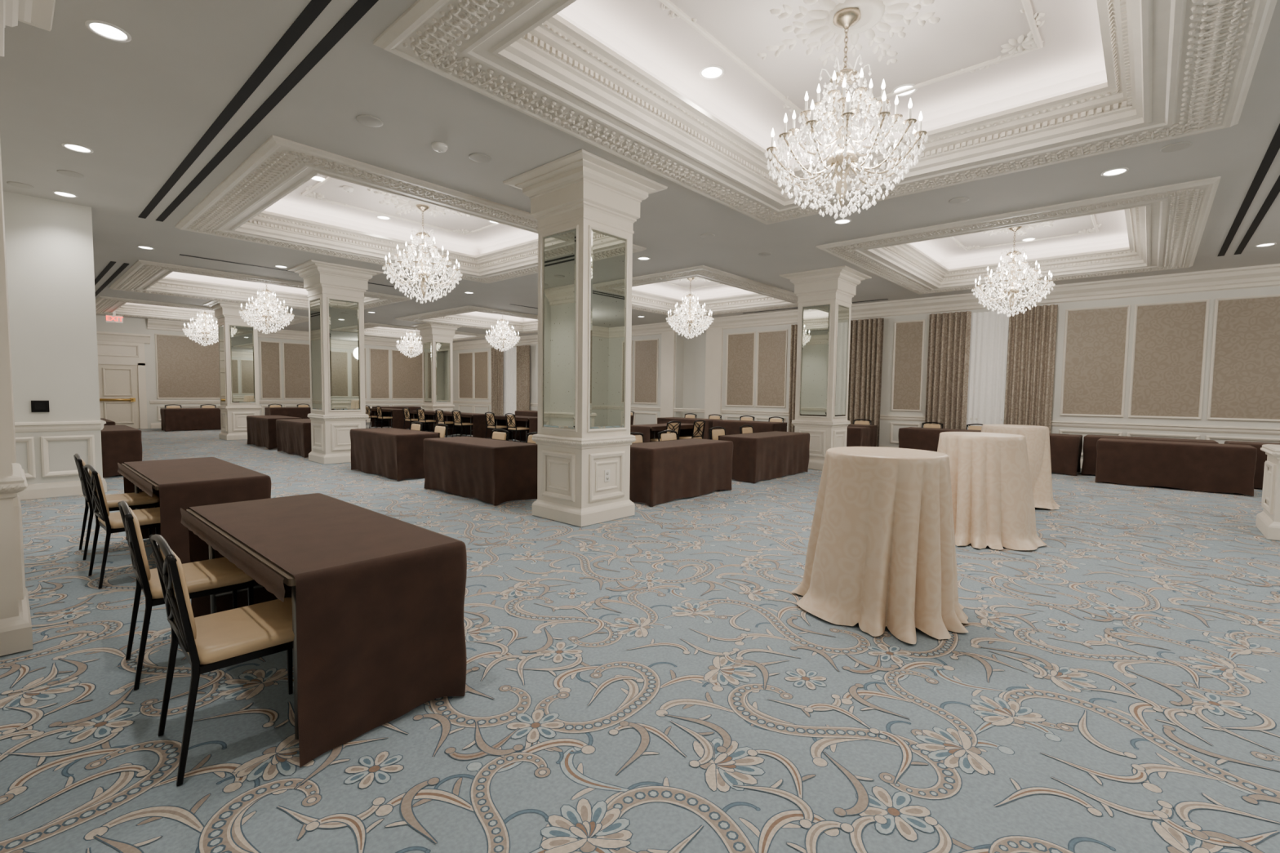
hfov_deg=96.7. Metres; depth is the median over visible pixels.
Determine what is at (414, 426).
banquet chair
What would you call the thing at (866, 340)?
drapery panel
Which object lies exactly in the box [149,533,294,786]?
banquet chair
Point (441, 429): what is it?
banquet chair
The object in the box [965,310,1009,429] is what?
sheer curtain
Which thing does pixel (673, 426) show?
banquet chair
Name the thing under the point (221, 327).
mirror
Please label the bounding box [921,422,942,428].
banquet chair
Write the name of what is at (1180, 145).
ceiling speaker
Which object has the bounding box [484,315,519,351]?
chandelier
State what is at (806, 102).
candle
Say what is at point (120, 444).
draped table
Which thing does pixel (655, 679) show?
floor
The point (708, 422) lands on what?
draped table
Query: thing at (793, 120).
candle
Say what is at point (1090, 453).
draped table
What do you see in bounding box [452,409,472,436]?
banquet chair
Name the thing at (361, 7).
ceiling air slot
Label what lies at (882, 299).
ceiling track
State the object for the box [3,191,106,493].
wall pier
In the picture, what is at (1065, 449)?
draped table
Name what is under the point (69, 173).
ceiling speaker
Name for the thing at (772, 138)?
candle
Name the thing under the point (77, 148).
recessed light
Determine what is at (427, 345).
mirror
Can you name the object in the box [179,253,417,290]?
ceiling track
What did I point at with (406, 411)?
banquet chair
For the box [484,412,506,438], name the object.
banquet chair
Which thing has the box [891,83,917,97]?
recessed light
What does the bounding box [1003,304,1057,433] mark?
drapery panel
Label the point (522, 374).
drapery panel
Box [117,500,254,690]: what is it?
banquet chair
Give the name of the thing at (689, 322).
chandelier
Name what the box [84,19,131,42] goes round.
recessed light
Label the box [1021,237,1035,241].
recessed light
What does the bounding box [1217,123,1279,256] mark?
ceiling track
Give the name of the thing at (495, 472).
draped table
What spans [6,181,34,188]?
ceiling speaker
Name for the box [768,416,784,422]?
banquet chair
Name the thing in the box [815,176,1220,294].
ceiling tray
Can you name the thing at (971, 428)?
banquet chair
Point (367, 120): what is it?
ceiling speaker
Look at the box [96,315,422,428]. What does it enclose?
wall
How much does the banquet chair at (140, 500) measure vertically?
0.878 m
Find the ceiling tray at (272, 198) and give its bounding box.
[174,134,646,283]
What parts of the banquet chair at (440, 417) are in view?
backrest, seat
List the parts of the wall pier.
wainscot frame, wainscot frame, rail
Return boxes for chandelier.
[182,310,218,346]
[239,284,293,333]
[382,204,462,303]
[395,329,422,358]
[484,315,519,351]
[666,277,713,338]
[764,7,928,219]
[971,225,1054,317]
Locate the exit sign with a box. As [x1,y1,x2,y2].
[105,311,123,323]
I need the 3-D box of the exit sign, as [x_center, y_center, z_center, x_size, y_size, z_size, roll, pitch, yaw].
[-16.604,-3.469,17.975,0.048,0.360,0.403,4,4,42]
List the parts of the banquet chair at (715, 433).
rail, backrest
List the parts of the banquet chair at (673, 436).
rail, backrest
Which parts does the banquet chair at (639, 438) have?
rail, backrest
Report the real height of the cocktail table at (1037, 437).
1.076 m
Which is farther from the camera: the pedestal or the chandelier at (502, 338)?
the chandelier at (502, 338)
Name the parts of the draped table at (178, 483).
leg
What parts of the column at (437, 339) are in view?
rope moulding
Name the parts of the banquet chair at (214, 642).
rail, leg, backrest, leg, seat frame, seat, leg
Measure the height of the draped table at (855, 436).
0.746 m
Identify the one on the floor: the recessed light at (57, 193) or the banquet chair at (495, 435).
the banquet chair at (495, 435)
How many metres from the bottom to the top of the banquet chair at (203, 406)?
0.878 m
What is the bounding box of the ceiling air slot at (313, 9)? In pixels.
[137,0,331,218]
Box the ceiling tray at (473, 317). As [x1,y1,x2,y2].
[395,305,537,333]
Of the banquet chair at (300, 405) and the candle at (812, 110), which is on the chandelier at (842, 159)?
the candle at (812, 110)
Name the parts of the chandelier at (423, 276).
arm, arm, arm, arm, arm, stem, chain, arm, arm, arm, arm, arm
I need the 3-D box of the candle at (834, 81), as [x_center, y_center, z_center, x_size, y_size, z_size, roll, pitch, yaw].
[1.439,-2.523,4.217,0.019,0.080,0.020,4,4,42]
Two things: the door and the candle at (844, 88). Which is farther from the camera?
the door
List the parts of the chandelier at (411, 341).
stem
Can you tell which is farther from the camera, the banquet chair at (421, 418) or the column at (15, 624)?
the banquet chair at (421, 418)
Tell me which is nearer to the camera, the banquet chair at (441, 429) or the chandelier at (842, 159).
the chandelier at (842, 159)
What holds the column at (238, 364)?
on the floor
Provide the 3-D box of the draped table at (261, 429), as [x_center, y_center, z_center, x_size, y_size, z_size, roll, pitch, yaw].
[-9.330,0.122,14.509,1.864,0.746,0.753,4,4,42]
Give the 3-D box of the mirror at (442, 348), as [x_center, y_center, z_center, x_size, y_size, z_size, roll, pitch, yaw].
[-7.160,-1.968,20.704,0.020,2.220,0.620,4,4,42]
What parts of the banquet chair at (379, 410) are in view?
backrest, seat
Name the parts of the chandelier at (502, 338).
stem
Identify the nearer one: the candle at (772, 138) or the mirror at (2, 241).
the mirror at (2, 241)
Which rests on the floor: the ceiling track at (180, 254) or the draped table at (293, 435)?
the draped table at (293, 435)
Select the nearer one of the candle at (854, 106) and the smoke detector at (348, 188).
the candle at (854, 106)
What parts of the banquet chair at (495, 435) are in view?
backrest, rail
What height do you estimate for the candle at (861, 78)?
0.080 m
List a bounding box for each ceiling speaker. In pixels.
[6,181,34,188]
[56,169,84,177]
[355,114,383,127]
[468,153,490,162]
[758,252,771,255]
[948,196,969,203]
[1160,141,1191,152]
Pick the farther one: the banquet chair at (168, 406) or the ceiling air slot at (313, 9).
the banquet chair at (168, 406)
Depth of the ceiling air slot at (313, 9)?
4.54 m
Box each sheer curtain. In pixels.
[503,346,516,415]
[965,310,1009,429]
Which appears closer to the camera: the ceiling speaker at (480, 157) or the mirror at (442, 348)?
the ceiling speaker at (480, 157)
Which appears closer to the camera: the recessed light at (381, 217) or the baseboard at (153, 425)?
the recessed light at (381, 217)
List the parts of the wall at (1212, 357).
wallpaper panel, panel frame, wainscot frame, wallpaper panel, panel frame, wainscot frame, panel frame, wainscot frame, wallpaper panel, panel frame, wainscot frame, wallpaper panel, panel frame, wainscot frame, wallpaper panel, panel frame, wainscot frame, wallpaper panel, panel frame, wainscot frame, wallpaper panel, panel frame, wainscot frame, wallpaper panel, panel frame, wainscot frame, panel frame, wallpaper panel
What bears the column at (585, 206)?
on the floor
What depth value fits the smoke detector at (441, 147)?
5.51 m
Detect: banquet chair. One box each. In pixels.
[73,453,159,559]
[82,464,160,588]
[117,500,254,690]
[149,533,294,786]
[164,404,181,408]
[200,404,216,408]
[268,404,281,407]
[297,404,309,407]
[365,405,382,428]
[375,405,392,427]
[402,407,422,429]
[410,421,422,431]
[416,408,435,431]
[434,423,448,437]
[435,408,456,435]
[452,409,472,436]
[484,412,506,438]
[491,428,509,440]
[505,413,528,441]
[526,431,537,443]
[630,431,644,443]
[650,421,680,441]
[657,430,677,440]
[677,419,705,439]
[684,413,696,417]
[708,413,721,419]
[709,426,725,439]
[739,415,754,421]
[739,424,753,433]
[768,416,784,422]
[853,418,871,425]
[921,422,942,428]
[965,423,982,430]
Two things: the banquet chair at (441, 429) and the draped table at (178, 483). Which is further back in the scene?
the banquet chair at (441, 429)
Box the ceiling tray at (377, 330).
[364,322,493,341]
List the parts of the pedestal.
panel frame, rope moulding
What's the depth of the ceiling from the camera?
5.69 m
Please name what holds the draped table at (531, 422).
on the floor
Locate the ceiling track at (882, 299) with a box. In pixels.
[742,298,888,313]
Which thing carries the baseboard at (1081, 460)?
attached to the wall at (1212, 357)
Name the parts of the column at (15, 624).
rope moulding, panel frame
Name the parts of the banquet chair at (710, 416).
backrest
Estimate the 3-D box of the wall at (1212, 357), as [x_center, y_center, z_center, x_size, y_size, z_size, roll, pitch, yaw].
[2.653,-1.488,18.192,32.400,3.850,0.680,4,4,42]
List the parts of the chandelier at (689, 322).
stem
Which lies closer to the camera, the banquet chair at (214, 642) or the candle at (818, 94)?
the banquet chair at (214, 642)
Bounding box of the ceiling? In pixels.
[0,0,1279,342]
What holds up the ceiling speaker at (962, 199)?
attached to the ceiling
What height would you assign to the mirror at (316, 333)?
2.220 m
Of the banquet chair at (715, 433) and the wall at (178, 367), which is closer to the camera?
the banquet chair at (715, 433)
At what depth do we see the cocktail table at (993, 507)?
5.52 m
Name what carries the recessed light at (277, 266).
in the ceiling
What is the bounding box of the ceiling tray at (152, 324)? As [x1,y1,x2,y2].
[146,318,422,348]
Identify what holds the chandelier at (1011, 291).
hanging from the ceiling tray at (1162, 228)
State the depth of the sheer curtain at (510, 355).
25.27 m
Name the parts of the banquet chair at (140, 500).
rail, leg, leg, seat frame, seat, leg, leg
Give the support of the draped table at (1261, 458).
on the floor
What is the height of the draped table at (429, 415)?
0.746 m
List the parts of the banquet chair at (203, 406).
backrest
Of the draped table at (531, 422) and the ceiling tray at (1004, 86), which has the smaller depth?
the ceiling tray at (1004, 86)
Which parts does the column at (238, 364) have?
panel frame, rope moulding, panel frame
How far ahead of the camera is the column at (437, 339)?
20.67 m
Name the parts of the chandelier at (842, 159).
bulb, bulb, bulb, arm, arm, bulb, arm, arm, arm, bulb, bulb, arm, arm, arm, arm, arm, arm, arm, bulb, stem, arm, bulb, chain, arm, bulb, arm, arm, arm, bulb, arm, arm, arm, arm, bulb, arm, arm, bulb, arm, bulb, arm, arm, bulb, bulb, bulb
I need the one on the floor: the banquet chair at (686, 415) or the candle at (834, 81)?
the banquet chair at (686, 415)
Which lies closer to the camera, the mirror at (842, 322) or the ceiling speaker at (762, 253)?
the ceiling speaker at (762, 253)
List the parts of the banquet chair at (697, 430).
seat, backrest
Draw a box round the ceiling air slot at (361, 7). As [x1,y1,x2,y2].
[155,0,378,222]
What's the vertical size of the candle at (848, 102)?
0.080 m
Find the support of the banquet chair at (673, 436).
on the floor
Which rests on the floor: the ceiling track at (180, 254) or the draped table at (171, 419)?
the draped table at (171, 419)
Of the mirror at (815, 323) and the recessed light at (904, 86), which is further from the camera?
the mirror at (815, 323)
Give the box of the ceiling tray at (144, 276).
[108,259,413,310]
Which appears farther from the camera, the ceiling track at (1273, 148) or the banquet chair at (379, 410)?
the banquet chair at (379, 410)
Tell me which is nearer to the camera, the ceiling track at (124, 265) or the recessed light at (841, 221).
the recessed light at (841, 221)
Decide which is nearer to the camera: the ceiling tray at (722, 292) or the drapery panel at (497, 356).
the ceiling tray at (722, 292)
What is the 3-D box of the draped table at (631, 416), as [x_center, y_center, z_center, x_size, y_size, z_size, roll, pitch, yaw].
[-1.145,-0.024,18.855,1.862,0.746,0.754,4,4,42]
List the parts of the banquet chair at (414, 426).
backrest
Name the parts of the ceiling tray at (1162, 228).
ceiling scroll moulding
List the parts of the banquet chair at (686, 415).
backrest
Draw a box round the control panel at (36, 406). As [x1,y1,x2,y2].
[31,400,49,412]
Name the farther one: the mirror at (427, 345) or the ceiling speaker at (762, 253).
the mirror at (427, 345)
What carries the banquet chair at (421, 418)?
on the floor
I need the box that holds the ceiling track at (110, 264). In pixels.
[94,261,115,285]
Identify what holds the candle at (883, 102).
on the chandelier at (842, 159)
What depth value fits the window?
25.70 m
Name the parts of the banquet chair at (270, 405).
backrest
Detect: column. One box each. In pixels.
[0,0,55,656]
[202,300,264,439]
[287,259,383,464]
[411,323,462,412]
[502,149,667,526]
[779,265,871,470]
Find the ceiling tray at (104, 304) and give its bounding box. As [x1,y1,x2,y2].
[95,296,308,328]
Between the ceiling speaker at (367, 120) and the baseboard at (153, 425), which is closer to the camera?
the ceiling speaker at (367, 120)
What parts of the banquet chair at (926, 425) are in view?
backrest, rail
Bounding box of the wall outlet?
[604,469,609,481]
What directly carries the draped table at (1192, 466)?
on the floor
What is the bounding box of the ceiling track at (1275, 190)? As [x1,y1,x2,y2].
[1234,175,1279,254]
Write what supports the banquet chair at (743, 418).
on the floor
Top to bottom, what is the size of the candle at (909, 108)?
0.080 m
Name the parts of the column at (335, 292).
panel frame, rope moulding, panel frame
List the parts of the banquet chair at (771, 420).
backrest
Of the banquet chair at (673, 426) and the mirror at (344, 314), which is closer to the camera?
the mirror at (344, 314)
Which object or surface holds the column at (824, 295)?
on the floor
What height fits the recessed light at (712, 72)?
0.008 m
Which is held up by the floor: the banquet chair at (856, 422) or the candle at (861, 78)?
the banquet chair at (856, 422)
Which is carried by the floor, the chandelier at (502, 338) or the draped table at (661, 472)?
the draped table at (661, 472)
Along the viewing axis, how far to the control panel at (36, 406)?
7.33 m
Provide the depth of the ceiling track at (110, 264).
11.80 m
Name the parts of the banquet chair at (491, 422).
leg, backrest, seat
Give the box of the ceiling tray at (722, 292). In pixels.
[631,265,798,317]
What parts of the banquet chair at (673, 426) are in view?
seat, backrest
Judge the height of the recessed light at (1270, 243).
0.008 m
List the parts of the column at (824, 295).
panel frame, rope moulding, panel frame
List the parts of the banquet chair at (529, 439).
backrest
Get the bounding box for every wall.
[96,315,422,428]
[452,285,1279,459]
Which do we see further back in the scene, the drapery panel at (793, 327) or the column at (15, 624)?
the drapery panel at (793, 327)
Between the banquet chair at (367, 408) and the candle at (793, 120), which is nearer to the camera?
the candle at (793, 120)
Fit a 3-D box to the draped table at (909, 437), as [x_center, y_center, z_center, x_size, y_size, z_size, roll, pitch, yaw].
[6.744,0.437,12.585,1.762,0.746,0.754,4,4,42]
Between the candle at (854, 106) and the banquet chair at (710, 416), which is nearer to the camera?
the candle at (854, 106)
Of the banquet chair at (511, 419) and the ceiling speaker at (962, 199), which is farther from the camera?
the banquet chair at (511, 419)
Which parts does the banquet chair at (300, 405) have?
backrest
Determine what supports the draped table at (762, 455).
on the floor
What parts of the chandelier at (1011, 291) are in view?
arm, arm, arm, arm, arm, stem, chain, arm, arm, arm, arm, arm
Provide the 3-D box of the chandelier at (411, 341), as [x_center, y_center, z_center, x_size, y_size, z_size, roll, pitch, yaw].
[-9.560,-3.618,23.753,1.180,1.515,1.155,-1,4,-22]
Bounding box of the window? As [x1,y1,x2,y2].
[502,374,503,399]
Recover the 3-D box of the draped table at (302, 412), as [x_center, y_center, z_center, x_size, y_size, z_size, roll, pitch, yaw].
[-13.337,-0.361,22.013,0.755,0.746,1.864,4,4,42]
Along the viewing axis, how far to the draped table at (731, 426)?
14.89 m
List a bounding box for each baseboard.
[17,479,103,500]
[151,417,371,428]
[879,445,1083,468]
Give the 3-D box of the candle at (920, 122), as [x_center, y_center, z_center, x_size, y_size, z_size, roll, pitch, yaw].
[2.029,-2.169,4.120,0.020,0.080,0.019,3,4,29]
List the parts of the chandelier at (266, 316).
stem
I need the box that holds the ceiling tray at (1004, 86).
[373,0,1277,224]
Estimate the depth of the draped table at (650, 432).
12.57 m
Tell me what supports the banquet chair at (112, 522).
on the floor
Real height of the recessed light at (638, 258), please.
0.008 m
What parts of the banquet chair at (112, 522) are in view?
rail, leg, backrest, leg, seat, seat frame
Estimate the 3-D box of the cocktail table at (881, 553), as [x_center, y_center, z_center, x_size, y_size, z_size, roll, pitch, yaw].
[1.631,0.707,3.881,1.138,1.076,1.034,3,4,38]
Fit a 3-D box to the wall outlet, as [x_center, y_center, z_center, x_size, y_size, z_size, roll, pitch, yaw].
[-0.372,0.560,6.473,0.014,0.130,0.080,4,4,42]
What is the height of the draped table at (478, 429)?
0.746 m
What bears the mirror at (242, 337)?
attached to the column at (238, 364)
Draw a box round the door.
[96,331,150,428]
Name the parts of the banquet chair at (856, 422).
backrest, rail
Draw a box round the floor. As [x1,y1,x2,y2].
[0,422,1279,852]
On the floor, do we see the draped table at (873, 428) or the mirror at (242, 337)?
the draped table at (873, 428)
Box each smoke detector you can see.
[342,185,354,191]
[431,142,448,152]
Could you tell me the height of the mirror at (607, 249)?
2.220 m
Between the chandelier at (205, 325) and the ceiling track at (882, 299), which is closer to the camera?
the ceiling track at (882, 299)
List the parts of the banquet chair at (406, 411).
backrest, seat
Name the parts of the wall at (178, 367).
panel frame, wainscot frame, wallpaper panel, wallpaper panel, panel frame, wainscot frame, panel frame, wallpaper panel, wainscot frame, wallpaper panel, panel frame, wallpaper panel, panel frame, wainscot frame, panel frame, wallpaper panel, wainscot frame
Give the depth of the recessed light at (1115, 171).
5.99 m
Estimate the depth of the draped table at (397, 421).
21.42 m
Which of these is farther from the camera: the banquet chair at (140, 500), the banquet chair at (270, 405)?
the banquet chair at (270, 405)
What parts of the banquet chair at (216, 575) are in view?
rail, leg, leg, backrest, seat frame, seat, leg, leg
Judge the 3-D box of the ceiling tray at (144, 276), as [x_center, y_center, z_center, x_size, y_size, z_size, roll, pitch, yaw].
[-9.317,-3.574,14.185,4.500,0.589,5.370,4,4,42]
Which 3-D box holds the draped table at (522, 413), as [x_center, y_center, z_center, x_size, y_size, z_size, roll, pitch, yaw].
[-3.826,-0.196,21.250,1.863,0.746,0.754,4,4,42]
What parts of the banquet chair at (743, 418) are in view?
backrest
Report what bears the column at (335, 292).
on the floor
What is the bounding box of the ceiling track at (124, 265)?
[94,262,129,296]
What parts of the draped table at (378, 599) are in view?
leg, leg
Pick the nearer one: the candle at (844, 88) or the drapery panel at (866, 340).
the candle at (844, 88)
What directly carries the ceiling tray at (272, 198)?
attached to the ceiling
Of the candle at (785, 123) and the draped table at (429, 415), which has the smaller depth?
the candle at (785, 123)
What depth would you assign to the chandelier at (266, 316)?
14.13 m
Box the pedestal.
[1255,444,1279,540]
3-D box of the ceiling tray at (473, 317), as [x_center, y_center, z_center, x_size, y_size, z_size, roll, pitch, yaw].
[-4.674,-3.813,19.365,4.500,0.589,5.350,4,4,42]
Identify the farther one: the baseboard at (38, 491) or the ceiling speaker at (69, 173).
the baseboard at (38, 491)
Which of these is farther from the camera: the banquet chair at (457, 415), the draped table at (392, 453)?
the banquet chair at (457, 415)
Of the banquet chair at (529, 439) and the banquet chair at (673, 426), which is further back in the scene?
the banquet chair at (673, 426)
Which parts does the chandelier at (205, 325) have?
stem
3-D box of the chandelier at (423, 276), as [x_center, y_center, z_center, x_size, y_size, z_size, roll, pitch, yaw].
[-3.401,-2.687,8.924,1.180,1.515,1.155,-1,4,-22]
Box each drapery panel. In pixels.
[490,346,503,415]
[515,345,529,410]
[787,324,797,431]
[847,317,884,447]
[924,311,971,429]
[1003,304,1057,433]
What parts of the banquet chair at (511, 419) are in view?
backrest, leg, seat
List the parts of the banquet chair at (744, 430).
backrest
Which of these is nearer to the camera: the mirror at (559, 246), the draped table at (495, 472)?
the mirror at (559, 246)
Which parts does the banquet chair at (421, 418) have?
backrest, seat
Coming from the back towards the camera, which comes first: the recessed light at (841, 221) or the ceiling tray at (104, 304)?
the ceiling tray at (104, 304)
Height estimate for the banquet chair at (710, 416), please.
0.878 m
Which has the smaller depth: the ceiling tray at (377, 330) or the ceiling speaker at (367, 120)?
the ceiling speaker at (367, 120)
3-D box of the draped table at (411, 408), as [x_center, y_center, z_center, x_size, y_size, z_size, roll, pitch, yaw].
[-10.669,-0.498,24.990,0.754,0.746,1.865,4,4,42]
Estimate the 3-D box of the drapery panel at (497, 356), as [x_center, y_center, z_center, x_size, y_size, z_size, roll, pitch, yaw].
[-6.459,-1.848,25.751,0.930,3.430,0.151,4,4,42]
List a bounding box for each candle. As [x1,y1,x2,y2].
[771,137,773,146]
[783,122,786,132]
[792,119,795,128]
[804,100,808,110]
[810,109,813,119]
[817,93,819,102]
[832,80,835,89]
[842,87,845,97]
[846,101,849,111]
[852,100,855,109]
[859,77,862,87]
[882,101,885,111]
[894,104,897,114]
[907,107,911,119]
[918,120,921,131]
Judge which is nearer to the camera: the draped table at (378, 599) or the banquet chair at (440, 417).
the draped table at (378, 599)
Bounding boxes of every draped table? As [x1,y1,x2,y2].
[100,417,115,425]
[100,425,142,477]
[117,457,271,564]
[160,408,221,431]
[180,493,466,768]
[246,415,302,448]
[264,407,311,418]
[275,418,311,457]
[350,427,439,480]
[369,408,410,429]
[372,406,421,410]
[408,410,450,431]
[423,435,537,506]
[441,412,490,438]
[490,415,537,442]
[515,410,537,417]
[629,438,733,506]
[630,415,633,425]
[630,422,697,442]
[657,417,723,439]
[712,419,786,435]
[718,431,809,483]
[846,426,870,446]
[848,423,877,446]
[898,426,981,452]
[1048,433,1082,475]
[1081,434,1218,475]
[1094,438,1257,496]
[1224,440,1279,488]
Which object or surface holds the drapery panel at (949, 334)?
hanging from the wall at (1212, 357)
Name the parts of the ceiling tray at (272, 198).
ceiling scroll moulding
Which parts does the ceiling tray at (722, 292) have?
ceiling scroll moulding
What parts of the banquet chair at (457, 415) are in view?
backrest, leg, seat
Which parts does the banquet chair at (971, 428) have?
backrest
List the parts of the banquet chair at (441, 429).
backrest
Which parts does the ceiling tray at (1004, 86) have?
ceiling scroll moulding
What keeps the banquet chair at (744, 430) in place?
on the floor
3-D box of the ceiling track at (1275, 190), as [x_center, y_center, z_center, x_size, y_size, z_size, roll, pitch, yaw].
[6.575,-2.647,5.742,0.080,0.005,9.500,4,4,42]
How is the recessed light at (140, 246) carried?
in the ceiling
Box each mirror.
[0,142,16,463]
[217,324,226,404]
[228,324,256,404]
[308,297,323,411]
[326,297,361,411]
[422,341,432,403]
[435,341,451,403]
[540,224,578,431]
[586,225,629,431]
[798,302,831,417]
[833,302,850,417]
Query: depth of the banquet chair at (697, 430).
12.96 m
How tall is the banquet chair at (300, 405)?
0.878 m
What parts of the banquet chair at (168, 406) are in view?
backrest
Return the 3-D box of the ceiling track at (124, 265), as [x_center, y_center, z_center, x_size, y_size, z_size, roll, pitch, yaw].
[-12.481,-3.324,13.290,6.800,0.005,0.080,4,4,42]
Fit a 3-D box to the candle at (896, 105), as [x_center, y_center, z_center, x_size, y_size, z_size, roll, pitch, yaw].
[1.913,-2.358,4.246,0.020,0.080,0.019,2,3,19]
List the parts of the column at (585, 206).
panel frame, rope moulding, panel frame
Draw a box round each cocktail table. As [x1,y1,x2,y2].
[791,446,968,644]
[937,431,1046,550]
[981,424,1060,509]
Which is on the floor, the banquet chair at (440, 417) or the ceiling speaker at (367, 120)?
the banquet chair at (440, 417)
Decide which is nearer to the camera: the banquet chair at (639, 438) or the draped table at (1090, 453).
the banquet chair at (639, 438)
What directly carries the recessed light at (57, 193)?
in the ceiling
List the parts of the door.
panel moulding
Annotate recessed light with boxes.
[52,191,78,197]
[61,142,93,153]
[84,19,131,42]
[137,245,154,249]
[274,265,288,267]
[311,175,325,182]
[376,215,391,219]
[637,257,650,260]
[698,64,724,79]
[833,218,851,224]
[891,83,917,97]
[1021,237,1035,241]
[1100,167,1128,176]
[1254,242,1276,247]
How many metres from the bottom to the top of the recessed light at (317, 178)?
0.008 m

